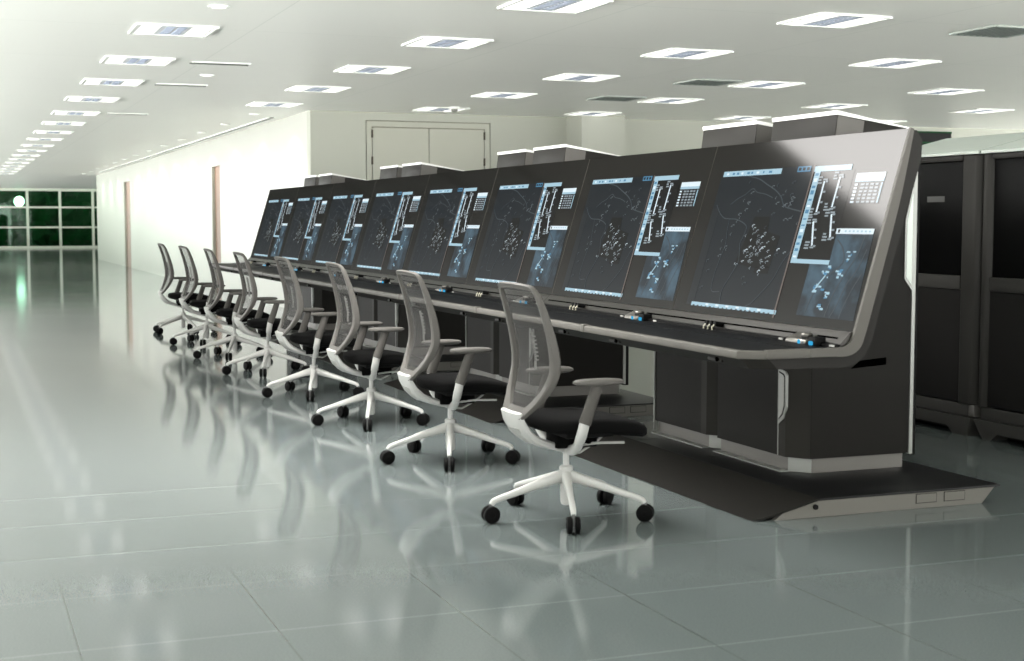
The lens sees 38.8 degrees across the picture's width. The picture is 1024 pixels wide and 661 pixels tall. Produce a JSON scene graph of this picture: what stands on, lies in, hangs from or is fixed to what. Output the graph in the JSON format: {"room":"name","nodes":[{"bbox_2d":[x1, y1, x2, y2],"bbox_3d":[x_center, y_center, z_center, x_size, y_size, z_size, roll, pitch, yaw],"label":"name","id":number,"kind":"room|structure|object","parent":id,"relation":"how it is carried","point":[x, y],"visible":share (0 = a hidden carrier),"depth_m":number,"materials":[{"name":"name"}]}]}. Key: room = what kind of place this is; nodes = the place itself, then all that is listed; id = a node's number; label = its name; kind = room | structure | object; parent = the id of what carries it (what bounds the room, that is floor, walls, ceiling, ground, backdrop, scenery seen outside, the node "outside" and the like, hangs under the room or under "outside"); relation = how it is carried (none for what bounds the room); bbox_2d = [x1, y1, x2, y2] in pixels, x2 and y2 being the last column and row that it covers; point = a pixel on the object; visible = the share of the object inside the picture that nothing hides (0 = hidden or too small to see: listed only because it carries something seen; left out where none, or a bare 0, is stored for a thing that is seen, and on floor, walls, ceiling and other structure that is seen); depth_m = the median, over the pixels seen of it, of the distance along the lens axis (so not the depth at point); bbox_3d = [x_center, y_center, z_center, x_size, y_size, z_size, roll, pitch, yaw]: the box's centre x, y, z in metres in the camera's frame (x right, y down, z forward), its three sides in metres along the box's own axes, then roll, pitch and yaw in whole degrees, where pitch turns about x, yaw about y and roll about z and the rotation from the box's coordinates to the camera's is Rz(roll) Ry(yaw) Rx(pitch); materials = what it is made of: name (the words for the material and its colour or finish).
{"room":"control room","nodes":[
{"label":"control room","id":0,"kind":"room"},
{"bbox_2d":[0,188,97,247],"bbox_3d":[-18.224,-5.397,70.063,25.500,2.800,0.350,-2,5,-21],"label":"wall","id":1,"kind":"structure","parent":0,"point":[1,189],"depth_m":68.41,"materials":[{"name":"grey paint"}]},
{"bbox_2d":[96,111,306,307],"bbox_3d":[-8.292,-2.713,34.555,0.200,2.800,30.950,-2,5,-21],"label":"wall","id":2,"kind":"structure","parent":0,"point":[171,193],"depth_m":28.54,"materials":[{"name":"grey paint"}]},
{"bbox_2d":[124,181,130,266],"bbox_3d":[-10.644,-2.962,40.639,0.175,2.380,1.500,-2,5,-21],"label":"door","id":3,"kind":"structure","parent":2,"relation":"in","point":[126,184],"depth_m":41.11,"materials":[{"name":"paint"}]},
{"bbox_2d":[211,166,220,289],"bbox_3d":[-5.413,-1.903,27.098,0.175,2.310,0.950,-2,5,-21],"label":"door","id":4,"kind":"structure","parent":2,"relation":"in","point":[216,211],"depth_m":27.36,"materials":[{"name":"paint"}]},
{"bbox_2d":[0,248,1023,660],"bbox_3d":[-5.510,-1.453,37.256,25.500,0.120,78.500,-2,5,-21],"label":"floor","id":5,"kind":"structure","parent":0,"point":[155,505],"depth_m":6.00,"materials":[{"name":"tile"}]},
{"bbox_2d":[153,243,215,333],"bbox_3d":[-3.801,-0.495,16.907,0.729,1.038,0.751,-2,5,-21],"label":"office chair","id":6,"kind":"object","parent":5,"relation":"on","point":[177,294],"visible":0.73,"depth_m":16.81,"materials":[{"name":"grey"}]},
{"bbox_2d":[169,246,241,345],"bbox_3d":[-3.251,-0.376,15.329,0.720,1.038,0.754,-2,5,-23],"label":"office chair","id":7,"kind":"object","parent":5,"relation":"on","point":[199,303],"visible":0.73,"depth_m":15.25,"materials":[{"name":"grey"}]},
{"bbox_2d":[193,248,271,360],"bbox_3d":[-2.670,-0.261,13.812,0.720,1.038,0.754,-2,5,-20],"label":"office chair","id":8,"kind":"object","parent":5,"relation":"on","point":[228,313],"visible":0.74,"depth_m":13.73,"materials":[{"name":"grey"}]},
{"bbox_2d":[222,252,309,377],"bbox_3d":[-2.111,-0.152,12.370,0.720,1.038,0.754,-2,5,-21],"label":"office chair","id":9,"kind":"object","parent":5,"relation":"on","point":[266,328],"visible":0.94,"depth_m":12.28,"materials":[{"name":"grey"}]},
{"bbox_2d":[212,173,365,342],"bbox_3d":[-2.482,-0.884,16.854,1.503,1.822,3.290,-2,5,-21],"label":"control console","id":10,"kind":"object","parent":5,"relation":"on","point":[292,219],"visible":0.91,"depth_m":16.37,"materials":[{"name":"grey metal"}]},
{"bbox_2d":[304,175,318,185],"bbox_3d":[-2.163,-1.736,17.108,0.459,0.162,0.587,-2,5,-21],"label":"hood","id":11,"kind":"object","parent":10,"relation":"attached to","point":[312,180],"depth_m":16.95,"materials":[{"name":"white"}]},
{"bbox_2d":[318,173,365,184],"bbox_3d":[-1.897,-1.684,16.420,0.459,0.162,0.587,-2,5,-21],"label":"hood","id":12,"kind":"object","parent":10,"relation":"attached to","point":[330,178],"depth_m":16.14,"materials":[{"name":"white"}]},
{"bbox_2d":[262,256,363,400],"bbox_3d":[-1.501,-0.032,10.788,0.720,1.038,0.754,-2,5,-21],"label":"office chair","id":13,"kind":"object","parent":5,"relation":"on","point":[312,344],"visible":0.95,"depth_m":10.70,"materials":[{"name":"grey"}]},
{"bbox_2d":[262,162,464,370],"bbox_3d":[-1.300,-0.653,13.795,1.503,1.822,3.276,-2,5,-21],"label":"control console","id":14,"kind":"object","parent":5,"relation":"on","point":[368,226],"visible":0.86,"depth_m":13.31,"materials":[{"name":"grey metal"}]},
{"bbox_2d":[380,165,402,178],"bbox_3d":[-0.984,-1.505,14.056,0.459,0.162,0.587,-2,5,-21],"label":"hood","id":15,"kind":"object","parent":14,"relation":"attached to","point":[394,171],"depth_m":13.89,"materials":[{"name":"white"}]},
{"bbox_2d":[401,162,463,176],"bbox_3d":[-0.719,-1.453,13.368,0.459,0.162,0.587,-2,5,-21],"label":"hood","id":16,"kind":"object","parent":14,"relation":"attached to","point":[419,168],"depth_m":13.10,"materials":[{"name":"white"}]},
{"bbox_2d":[311,262,429,430],"bbox_3d":[-0.932,0.080,9.308,0.720,1.038,0.754,-2,5,-20],"label":"office chair","id":17,"kind":"object","parent":5,"relation":"on","point":[369,363],"visible":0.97,"depth_m":9.22,"materials":[{"name":"grey"}]},
{"bbox_2d":[380,270,519,471],"bbox_3d":[-0.362,0.190,7.850,0.720,1.038,0.754,-2,5,-20],"label":"office chair","id":18,"kind":"object","parent":5,"relation":"on","point":[449,390],"visible":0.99,"depth_m":7.76,"materials":[{"name":"grey"}]},
{"bbox_2d":[341,144,653,422],"bbox_3d":[-0.121,-0.422,10.743,1.503,1.822,3.276,-2,5,-21],"label":"control console","id":19,"kind":"object","parent":5,"relation":"on","point":[475,231],"visible":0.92,"depth_m":10.22,"materials":[{"name":"grey metal"}]},
{"bbox_2d":[497,149,533,167],"bbox_3d":[0.195,-1.274,11.004,0.459,0.162,0.587,-2,5,-21],"label":"hood","id":20,"kind":"object","parent":19,"relation":"attached to","point":[521,157],"depth_m":10.84,"materials":[{"name":"white"}]},
{"bbox_2d":[533,144,619,163],"bbox_3d":[0.460,-1.222,10.316,0.459,0.162,0.587,-2,5,-21],"label":"hood","id":21,"kind":"object","parent":19,"relation":"attached to","point":[563,152],"depth_m":10.06,"materials":[{"name":"white"}]},
{"bbox_2d":[481,282,654,534],"bbox_3d":[0.209,0.303,6.345,0.720,1.038,0.754,-2,5,-21],"label":"office chair","id":22,"kind":"object","parent":5,"relation":"on","point":[566,430],"visible":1,"depth_m":6.25,"materials":[{"name":"grey"}]},
{"bbox_2d":[475,110,999,520],"bbox_3d":[1.060,-0.191,7.684,1.503,1.822,3.292,-2,5,-21],"label":"control console","id":23,"kind":"object","parent":5,"relation":"on","point":[768,272],"visible":1,"depth_m":7.10,"materials":[{"name":"grey metal"}]},
{"bbox_2d":[708,357,723,361],"bbox_3d":[0.874,0.119,6.225,0.034,0.020,0.120,-2,5,-21],"label":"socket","id":24,"kind":"object","parent":23,"relation":"attached to","point":[712,359],"depth_m":6.20,"materials":[{"name":"black"}]},
{"bbox_2d":[702,120,772,147],"bbox_3d":[1.373,-1.044,7.952,0.459,0.162,0.587,-2,5,-21],"label":"hood","id":25,"kind":"object","parent":23,"relation":"attached to","point":[748,132],"depth_m":7.78,"materials":[{"name":"white"}]},
{"bbox_2d":[771,110,909,140],"bbox_3d":[1.639,-0.991,7.264,0.459,0.162,0.587,-2,5,-21],"label":"hood","id":26,"kind":"object","parent":23,"relation":"attached to","point":[829,123],"depth_m":7.03,"materials":[{"name":"white"}]},
{"bbox_2d":[915,132,1023,435],"bbox_3d":[3.050,-0.332,9.361,1.020,1.850,1.025,-2,5,-21],"label":"rack","id":27,"kind":"object","parent":5,"relation":"on","point":[952,169],"visible":0.44,"depth_m":8.98,"materials":[{"name":"black"}]},
{"bbox_2d":[973,139,1023,441],"bbox_3d":[3.426,-0.258,8.386,1.020,1.850,1.020,-2,5,-21],"label":"rack","id":28,"kind":"object","parent":5,"relation":"on","point":[1001,365],"visible":1,"depth_m":8.53,"materials":[{"name":"black"}]},
{"bbox_2d":[0,0,1023,188],"bbox_3d":[-5.510,-4.364,37.036,25.500,0.120,78.500,-2,5,-21],"label":"ceiling","id":29,"kind":"structure","parent":0,"point":[48,47],"depth_m":13.68,"materials":[{"name":"paint"}]},
{"bbox_2d":[16,149,47,151],"bbox_3d":[-10.293,-3.855,31.197,0.624,0.016,0.624,-2,5,-21],"label":"recessed light","id":30,"kind":"object","parent":29,"relation":"in","point":[17,150],"visible":1,"depth_m":31.10,"materials":[{"name":"white"}]},
{"bbox_2d":[21,144,54,146],"bbox_3d":[-9.466,-3.693,29.057,0.624,0.016,0.624,-2,5,-21],"label":"recessed light","id":31,"kind":"object","parent":29,"relation":"in","point":[25,145],"visible":1,"depth_m":28.97,"materials":[{"name":"white"}]},
{"bbox_2d":[27,138,63,140],"bbox_3d":[-8.604,-3.524,26.823,0.624,0.016,0.624,-2,5,-21],"label":"recessed light","id":32,"kind":"object","parent":29,"relation":"in","point":[37,139],"visible":1,"depth_m":26.80,"materials":[{"name":"white"}]},
{"bbox_2d":[33,130,73,133],"bbox_3d":[-7.777,-3.362,24.683,0.624,0.016,0.624,-2,5,-21],"label":"recessed light","id":33,"kind":"object","parent":29,"relation":"in","point":[35,131],"visible":1,"depth_m":24.67,"materials":[{"name":"white"}]},
{"bbox_2d":[42,121,86,125],"bbox_3d":[-6.915,-3.193,22.450,0.624,0.016,0.624,-2,5,-21],"label":"recessed light","id":34,"kind":"object","parent":29,"relation":"in","point":[44,122],"visible":1,"depth_m":22.38,"materials":[{"name":"white"}]},
{"bbox_2d":[51,111,100,115],"bbox_3d":[-6.088,-3.032,20.310,0.624,0.016,0.624,-2,5,-21],"label":"recessed light","id":35,"kind":"object","parent":29,"relation":"in","point":[80,113],"visible":1,"depth_m":20.29,"materials":[{"name":"white"}]},
{"bbox_2d":[64,96,120,102],"bbox_3d":[-5.189,-2.856,17.983,0.624,0.016,0.624,-2,5,-21],"label":"recessed light","id":36,"kind":"object","parent":29,"relation":"in","point":[68,98],"visible":1,"depth_m":17.94,"materials":[{"name":"white"}]},
{"bbox_2d":[80,78,144,86],"bbox_3d":[-4.334,-2.688,15.769,0.624,0.016,0.624,-2,5,-21],"label":"recessed light","id":37,"kind":"object","parent":29,"relation":"in","point":[86,81],"visible":1,"depth_m":15.73,"materials":[{"name":"white"}]},
{"bbox_2d":[84,80,101,84],"bbox_3d":[-4.516,-2.683,15.699,0.144,0.008,0.550,-2,5,-21],"label":"diffuser","id":38,"kind":"object","parent":37,"relation":"attached to","point":[86,82],"depth_m":15.73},
{"bbox_2d":[121,81,138,85],"bbox_3d":[-4.152,-2.694,15.839,0.144,0.008,0.550,-2,5,-21],"label":"diffuser","id":39,"kind":"object","parent":37,"relation":"attached to","point":[123,83],"depth_m":15.85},
{"bbox_2d":[106,113,148,114],"bbox_3d":[-5.408,-3.045,20.464,0.560,0.012,0.150,-2,5,-21],"label":"ceiling vent","id":40,"kind":"object","parent":29,"relation":"in","point":[106,113],"visible":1,"depth_m":20.45,"materials":[{"name":"grey"}]},
{"bbox_2d":[100,55,175,65],"bbox_3d":[-3.511,-2.527,13.638,0.624,0.016,0.624,-2,5,-21],"label":"recessed light","id":41,"kind":"object","parent":29,"relation":"in","point":[108,59],"visible":1,"depth_m":13.60,"materials":[{"name":"white"}]},
{"bbox_2d":[105,57,125,63],"bbox_3d":[-3.693,-2.522,13.568,0.144,0.008,0.550,-2,5,-21],"label":"diffuser","id":42,"kind":"object","parent":41,"relation":"attached to","point":[108,60],"depth_m":13.57,"materials":[{"name":"plastic"}]},
{"bbox_2d":[147,59,168,64],"bbox_3d":[-3.329,-2.533,13.708,0.144,0.008,0.550,-2,5,-21],"label":"diffuser","id":43,"kind":"object","parent":41,"relation":"attached to","point":[150,61],"depth_m":13.74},
{"bbox_2d":[128,23,219,37],"bbox_3d":[-2.666,-2.362,11.451,0.624,0.016,0.624,-2,5,-21],"label":"recessed light","id":44,"kind":"object","parent":29,"relation":"in","point":[157,29],"visible":1,"depth_m":11.43,"materials":[{"name":"white"}]},
{"bbox_2d":[135,25,160,33],"bbox_3d":[-2.848,-2.357,11.381,0.144,0.008,0.550,-2,5,-21],"label":"diffuser","id":45,"kind":"object","parent":44,"relation":"attached to","point":[139,29],"depth_m":11.37,"materials":[{"name":"plastic"}]},
{"bbox_2d":[184,28,212,35],"bbox_3d":[-2.484,-2.367,11.521,0.144,0.008,0.550,-2,5,-21],"label":"diffuser","id":46,"kind":"object","parent":44,"relation":"attached to","point":[189,31],"depth_m":11.54,"materials":[{"name":"plastic"}]},
{"bbox_2d":[155,83,207,86],"bbox_3d":[-3.656,-2.715,16.093,0.560,0.012,0.150,-2,5,-21],"label":"ceiling vent","id":47,"kind":"object","parent":29,"relation":"in","point":[160,84],"visible":1,"depth_m":16.08,"materials":[{"name":"grey"}]},
{"bbox_2d":[99,117,275,172],"bbox_3d":[-8.168,-4.015,33.295,0.100,0.012,26.000,-2,5,-21],"label":"ceiling vent","id":48,"kind":"object","parent":29,"relation":"in","point":[268,118],"visible":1,"depth_m":26.95,"materials":[{"name":"grey"}]},
{"bbox_2d":[208,5,228,8],"bbox_3d":[-2.058,-2.270,10.210,0.150,0.012,0.150,-2,5,-21],"label":"recessed light","id":49,"kind":"object","parent":29,"relation":"in","point":[209,6],"visible":1,"depth_m":10.18,"materials":[{"name":"white"}]},
{"bbox_2d":[189,61,250,65],"bbox_3d":[-2.785,-2.549,13.895,0.560,0.012,0.150,-2,5,-21],"label":"ceiling vent","id":50,"kind":"object","parent":29,"relation":"in","point":[192,62],"visible":1,"depth_m":13.87,"materials":[{"name":"grey"}]},
{"bbox_2d":[246,102,302,107],"bbox_3d":[-3.071,-2.917,18.797,0.624,0.016,0.624,-2,5,-21],"label":"recessed light","id":51,"kind":"object","parent":29,"relation":"in","point":[253,104],"visible":1,"depth_m":18.74,"materials":[{"name":"white"}]},
{"bbox_2d":[279,104,297,106],"bbox_3d":[-2.889,-2.923,18.867,0.144,0.008,0.550,-2,5,-21],"label":"diffuser","id":52,"kind":"object","parent":51,"relation":"attached to","point":[281,105],"depth_m":18.88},
{"bbox_2d":[285,85,350,92],"bbox_3d":[-2.216,-2.750,16.582,0.624,0.016,0.624,-2,5,-21],"label":"recessed light","id":53,"kind":"object","parent":29,"relation":"in","point":[298,88],"visible":1,"depth_m":16.57,"materials":[{"name":"white"}]},
{"bbox_2d":[289,87,310,90],"bbox_3d":[-2.398,-2.745,16.512,0.144,0.008,0.550,-2,5,-21],"label":"diffuser","id":54,"kind":"object","parent":53,"relation":"attached to","point":[292,88],"depth_m":16.52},
{"bbox_2d":[322,88,344,91],"bbox_3d":[-2.034,-2.755,16.652,0.144,0.008,0.550,-2,5,-21],"label":"diffuser","id":55,"kind":"object","parent":53,"relation":"attached to","point":[327,89],"depth_m":16.68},
{"bbox_2d":[334,65,410,74],"bbox_3d":[-1.393,-2.589,14.451,0.624,0.016,0.624,-2,5,-21],"label":"recessed light","id":56,"kind":"object","parent":29,"relation":"in","point":[362,69],"visible":1,"depth_m":14.41,"materials":[{"name":"white"}]},
{"bbox_2d":[339,67,365,71],"bbox_3d":[-1.575,-2.583,14.382,0.144,0.008,0.550,-2,5,-21],"label":"diffuser","id":57,"kind":"object","parent":56,"relation":"attached to","point":[344,69],"depth_m":14.38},
{"bbox_2d":[377,68,402,73],"bbox_3d":[-1.211,-2.594,14.521,0.144,0.008,0.550,-2,5,-21],"label":"diffuser","id":58,"kind":"object","parent":56,"relation":"attached to","point":[386,70],"depth_m":14.54,"materials":[{"name":"plastic"}]},
{"bbox_2d":[413,107,470,111],"bbox_3d":[-0.953,-2.979,19.610,0.624,0.016,0.624,-2,5,-21],"label":"recessed light","id":59,"kind":"object","parent":29,"relation":"in","point":[428,109],"visible":0.9,"depth_m":19.56,"materials":[{"name":"white"}]},
{"bbox_2d":[417,108,436,110],"bbox_3d":[-1.135,-2.974,19.541,0.144,0.008,0.550,-2,5,-21],"label":"diffuser","id":60,"kind":"object","parent":59,"relation":"attached to","point":[419,109],"depth_m":19.56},
{"bbox_2d":[401,36,493,48],"bbox_3d":[-0.548,-2.424,12.265,0.624,0.016,0.624,-2,5,-21],"label":"recessed light","id":61,"kind":"object","parent":29,"relation":"in","point":[424,41],"visible":1,"depth_m":12.23,"materials":[{"name":"white"}]},
{"bbox_2d":[407,38,441,45],"bbox_3d":[-0.730,-2.418,12.195,0.144,0.008,0.550,-2,5,-21],"label":"diffuser","id":62,"kind":"object","parent":61,"relation":"attached to","point":[424,41],"depth_m":12.20,"materials":[{"name":"plastic"}]},
{"bbox_2d":[451,41,485,47],"bbox_3d":[-0.366,-2.429,12.335,0.144,0.008,0.550,-2,5,-21],"label":"diffuser","id":63,"kind":"object","parent":61,"relation":"attached to","point":[464,44],"depth_m":12.34,"materials":[{"name":"plastic"}]},
{"bbox_2d":[471,92,536,98],"bbox_3d":[-0.097,-2.811,17.396,0.624,0.016,0.624,-2,5,-21],"label":"recessed light","id":64,"kind":"object","parent":29,"relation":"in","point":[509,95],"visible":1,"depth_m":17.37,"materials":[{"name":"white"}]},
{"bbox_2d":[476,93,497,96],"bbox_3d":[-0.279,-2.806,17.326,0.144,0.008,0.550,-2,5,-21],"label":"diffuser","id":65,"kind":"object","parent":64,"relation":"attached to","point":[482,94],"depth_m":17.32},
{"bbox_2d":[505,94,527,97],"bbox_3d":[0.085,-2.817,17.466,0.144,0.008,0.550,-2,5,-21],"label":"diffuser","id":66,"kind":"object","parent":64,"relation":"attached to","point":[516,95],"depth_m":17.51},
{"bbox_2d":[497,0,613,13],"bbox_3d":[0.293,-2.259,10.087,0.624,0.016,0.624,-2,5,-21],"label":"recessed light","id":67,"kind":"object","parent":29,"relation":"in","point":[551,6],"visible":1,"depth_m":10.12,"materials":[{"name":"white"}]},
{"bbox_2d":[505,0,547,9],"bbox_3d":[0.111,-2.254,10.017,0.144,0.008,0.550,-2,5,-21],"label":"diffuser","id":68,"kind":"object","parent":67,"relation":"attached to","point":[523,4],"depth_m":10.07,"materials":[{"name":"plastic"}]},
{"bbox_2d":[556,1,602,11],"bbox_3d":[0.475,-2.264,10.157,0.144,0.008,0.550,-2,5,-21],"label":"diffuser","id":69,"kind":"object","parent":67,"relation":"attached to","point":[579,6],"depth_m":10.15,"materials":[{"name":"plastic"}]},
{"bbox_2d":[543,73,619,81],"bbox_3d":[0.726,-2.650,15.265,0.624,0.016,0.624,-2,5,-21],"label":"recessed light","id":70,"kind":"object","parent":29,"relation":"in","point":[566,76],"visible":1,"depth_m":15.22,"materials":[{"name":"white"}]},
{"bbox_2d":[548,75,576,79],"bbox_3d":[0.544,-2.645,15.195,0.144,0.008,0.550,-2,5,-21],"label":"diffuser","id":71,"kind":"object","parent":70,"relation":"attached to","point":[558,77],"depth_m":15.18,"materials":[{"name":"plastic"}]},
{"bbox_2d":[581,76,611,80],"bbox_3d":[0.908,-2.656,15.335,0.144,0.008,0.550,-2,5,-21],"label":"diffuser","id":72,"kind":"object","parent":70,"relation":"attached to","point":[597,78],"depth_m":15.30,"materials":[{"name":"plastic"}]},
{"bbox_2d":[564,111,621,115],"bbox_3d":[1.128,-3.039,20.410,0.624,0.016,0.624,-2,5,-21],"label":"recessed light","id":73,"kind":"object","parent":29,"relation":"in","point":[580,113],"visible":1,"depth_m":20.33,"materials":[{"name":"white"}]},
{"bbox_2d":[592,113,615,115],"bbox_3d":[1.310,-3.045,20.480,0.144,0.008,0.550,-2,5,-21],"label":"diffuser","id":74,"kind":"object","parent":73,"relation":"attached to","point":[601,114],"depth_m":20.48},
{"bbox_2d":[586,96,646,100],"bbox_3d":[1.280,-2.849,17.882,0.564,0.014,0.564,-2,5,-21],"label":"ceiling vent","id":75,"kind":"object","parent":29,"relation":"in","point":[601,98],"visible":1,"depth_m":17.82,"materials":[{"name":"grey"}]},
{"bbox_2d":[638,98,703,103],"bbox_3d":[1.984,-2.872,18.195,0.624,0.016,0.624,-2,5,-21],"label":"recessed light","id":76,"kind":"object","parent":29,"relation":"in","point":[655,100],"visible":1,"depth_m":18.14,"materials":[{"name":"white"}]},
{"bbox_2d":[646,99,669,102],"bbox_3d":[1.802,-2.867,18.125,0.144,0.008,0.550,-2,5,-21],"label":"diffuser","id":77,"kind":"object","parent":76,"relation":"attached to","point":[649,100],"depth_m":18.09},
{"bbox_2d":[670,100,696,102],"bbox_3d":[2.166,-2.877,18.265,0.144,0.008,0.550,-2,5,-21],"label":"diffuser","id":78,"kind":"object","parent":76,"relation":"attached to","point":[681,101],"depth_m":18.25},
{"bbox_2d":[641,48,733,59],"bbox_3d":[1.570,-2.485,13.078,0.624,0.016,0.624,-2,5,-21],"label":"recessed light","id":79,"kind":"object","parent":29,"relation":"in","point":[672,53],"visible":1,"depth_m":13.04,"materials":[{"name":"white"}]},
{"bbox_2d":[647,50,684,56],"bbox_3d":[1.388,-2.480,13.008,0.144,0.008,0.550,-2,5,-21],"label":"diffuser","id":80,"kind":"object","parent":79,"relation":"attached to","point":[670,52],"depth_m":13.00,"materials":[{"name":"plastic"}]},
{"bbox_2d":[685,52,723,58],"bbox_3d":[1.752,-2.490,13.148,0.144,0.008,0.550,-2,5,-21],"label":"diffuser","id":81,"kind":"object","parent":79,"relation":"attached to","point":[705,55],"depth_m":13.16,"materials":[{"name":"plastic"}]},
{"bbox_2d":[673,79,742,85],"bbox_3d":[2.126,-2.692,15.803,0.564,0.014,0.564,-2,5,-21],"label":"ceiling vent","id":82,"kind":"object","parent":29,"relation":"in","point":[701,82],"visible":1,"depth_m":15.75,"materials":[{"name":"grey"}]},
{"bbox_2d":[714,116,771,120],"bbox_3d":[3.368,-3.104,21.270,0.624,0.016,0.624,-2,5,-21],"label":"recessed light","id":83,"kind":"object","parent":29,"relation":"in","point":[748,118],"visible":1,"depth_m":21.27,"materials":[{"name":"white"}]},
{"bbox_2d":[728,81,804,88],"bbox_3d":[2.807,-2.711,16.064,0.624,0.016,0.624,-2,5,-21],"label":"recessed light","id":84,"kind":"object","parent":29,"relation":"in","point":[754,84],"visible":1,"depth_m":16.01,"materials":[{"name":"white"}]},
{"bbox_2d":[734,83,764,86],"bbox_3d":[2.625,-2.705,15.994,0.144,0.008,0.550,-2,5,-21],"label":"diffuser","id":85,"kind":"object","parent":84,"relation":"attached to","point":[741,84],"depth_m":16.01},
{"bbox_2d":[763,84,796,87],"bbox_3d":[2.989,-2.716,16.134,0.144,0.008,0.550,-2,5,-21],"label":"diffuser","id":86,"kind":"object","parent":84,"relation":"attached to","point":[779,85],"depth_m":16.16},
{"bbox_2d":[801,103,867,108],"bbox_3d":[4.223,-2.937,19.055,0.624,0.016,0.624,-2,5,-21],"label":"recessed light","id":87,"kind":"object","parent":29,"relation":"in","point":[826,105],"visible":1,"depth_m":19.04,"materials":[{"name":"white"}]},
{"bbox_2d":[806,105,831,107],"bbox_3d":[4.041,-2.932,18.985,0.144,0.008,0.550,-2,5,-21],"label":"diffuser","id":88,"kind":"object","parent":87,"relation":"attached to","point":[811,106],"depth_m":19.04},
{"bbox_2d":[834,105,856,108],"bbox_3d":[4.405,-2.942,19.125,0.144,0.008,0.550,-2,5,-21],"label":"diffuser","id":89,"kind":"object","parent":87,"relation":"attached to","point":[848,106],"depth_m":19.18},
{"bbox_2d":[777,12,892,28],"bbox_3d":[2.412,-2.320,10.901,0.624,0.016,0.624,-2,5,-21],"label":"recessed light","id":90,"kind":"object","parent":29,"relation":"in","point":[821,19],"visible":1,"depth_m":10.86,"materials":[{"name":"white"}]},
{"bbox_2d":[786,15,836,24],"bbox_3d":[2.229,-2.315,10.831,0.144,0.008,0.550,-2,5,-21],"label":"diffuser","id":91,"kind":"object","parent":90,"relation":"attached to","point":[817,18],"depth_m":10.83,"materials":[{"name":"plastic"}]},
{"bbox_2d":[828,17,883,26],"bbox_3d":[2.593,-2.326,10.971,0.144,0.008,0.550,-2,5,-21],"label":"diffuser","id":92,"kind":"object","parent":90,"relation":"attached to","point":[864,20],"depth_m":10.97,"materials":[{"name":"plastic"}]},
{"bbox_2d":[849,58,941,68],"bbox_3d":[3.651,-2.545,13.877,0.624,0.016,0.624,-2,5,-21],"label":"recessed light","id":93,"kind":"object","parent":29,"relation":"in","point":[894,63],"visible":1,"depth_m":13.83,"materials":[{"name":"white"}]},
{"bbox_2d":[856,60,895,65],"bbox_3d":[3.469,-2.540,13.808,0.144,0.008,0.550,-2,5,-21],"label":"diffuser","id":94,"kind":"object","parent":93,"relation":"attached to","point":[875,62],"depth_m":13.79,"materials":[{"name":"plastic"}]},
{"bbox_2d":[890,62,933,67],"bbox_3d":[3.833,-2.551,13.947,0.144,0.008,0.550,-2,5,-21],"label":"diffuser","id":95,"kind":"object","parent":93,"relation":"attached to","point":[912,64],"depth_m":13.96,"materials":[{"name":"plastic"}]},
{"bbox_2d":[908,88,984,94],"bbox_3d":[5.046,-2.776,16.924,0.624,0.016,0.624,-2,5,-21],"label":"recessed light","id":96,"kind":"object","parent":29,"relation":"in","point":[939,91],"visible":1,"depth_m":16.86,"materials":[{"name":"white"}]},
{"bbox_2d":[915,90,946,93],"bbox_3d":[4.864,-2.771,16.855,0.144,0.008,0.550,-2,5,-21],"label":"diffuser","id":97,"kind":"object","parent":96,"relation":"attached to","point":[923,91],"depth_m":16.85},
{"bbox_2d":[942,91,975,94],"bbox_3d":[5.228,-2.781,16.994,0.144,0.008,0.550,-2,5,-21],"label":"diffuser","id":98,"kind":"object","parent":96,"relation":"attached to","point":[958,92],"depth_m":17.01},
{"bbox_2d":[948,108,1014,113],"bbox_3d":[6.416,-3.001,19.898,0.624,0.016,0.624,-2,5,-21],"label":"recessed light","id":99,"kind":"object","parent":29,"relation":"in","point":[976,110],"visible":1,"depth_m":19.87,"materials":[{"name":"white"}]},
{"bbox_2d":[976,110,1004,112],"bbox_3d":[6.598,-3.006,19.967,0.144,0.008,0.550,-2,5,-21],"label":"diffuser","id":100,"kind":"object","parent":99,"relation":"attached to","point":[995,111],"depth_m":19.94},
{"bbox_2d":[949,25,1023,37],"bbox_3d":[3.876,-2.370,11.549,0.564,0.014,0.564,-2,5,-21],"label":"ceiling vent","id":101,"kind":"object","parent":29,"relation":"in","point":[994,31],"visible":1,"depth_m":11.54,"materials":[{"name":"grey"}]},
{"bbox_2d":[567,115,624,155],"bbox_3d":[1.211,-1.700,21.161,0.680,2.800,0.550,-2,5,-21],"label":"column","id":102,"kind":"structure","parent":0,"point":[606,134],"depth_m":20.84,"materials":[{"name":"paint"}]},
{"bbox_2d":[307,110,1023,179],"bbox_3d":[4.856,-1.836,22.961,16.380,2.800,0.200,-2,5,-21],"label":"wall","id":103,"kind":"structure","parent":0,"point":[336,140],"depth_m":20.84,"materials":[{"name":"paint"}]},
{"bbox_2d":[366,120,489,179],"bbox_3d":[-1.198,-1.603,20.633,1.840,2.685,0.214,-2,5,-21],"label":"door","id":104,"kind":"structure","parent":103,"relation":"in","point":[461,146],"depth_m":20.46,"materials":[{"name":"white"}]},
{"bbox_2d":[918,131,951,144],"bbox_3d":[6.685,-2.807,23.468,0.950,0.804,0.035,-2,5,-21],"label":"window","id":105,"kind":"structure","parent":103,"relation":"in","point":[927,137],"depth_m":23.48,"materials":[{"name":"black glass"}]},
{"label":"outside","id":106,"kind":"structure","parent":0,"visible":0},
{"bbox_3d":[-22.492,-4.727,81.227,25.500,0.180,16.000,-2,5,-21],"label":"ground","id":107,"kind":"structure","parent":106,"visible":0},
{"bbox_2d":[14,196,23,245],"bbox_3d":[-24.642,-5.450,72.819,0.500,2.530,0.500,-2,5,-21],"label":"garden lamp","id":108,"kind":"object","parent":107,"relation":"on","point":[18,201],"visible":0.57,"depth_m":72.65,"materials":[{"name":"grey"}]},
{"bbox_2d":[0,190,97,245],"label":"window","id":109,"kind":"structure","parent":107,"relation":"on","point":[9,217],"depth_m":75.72,"materials":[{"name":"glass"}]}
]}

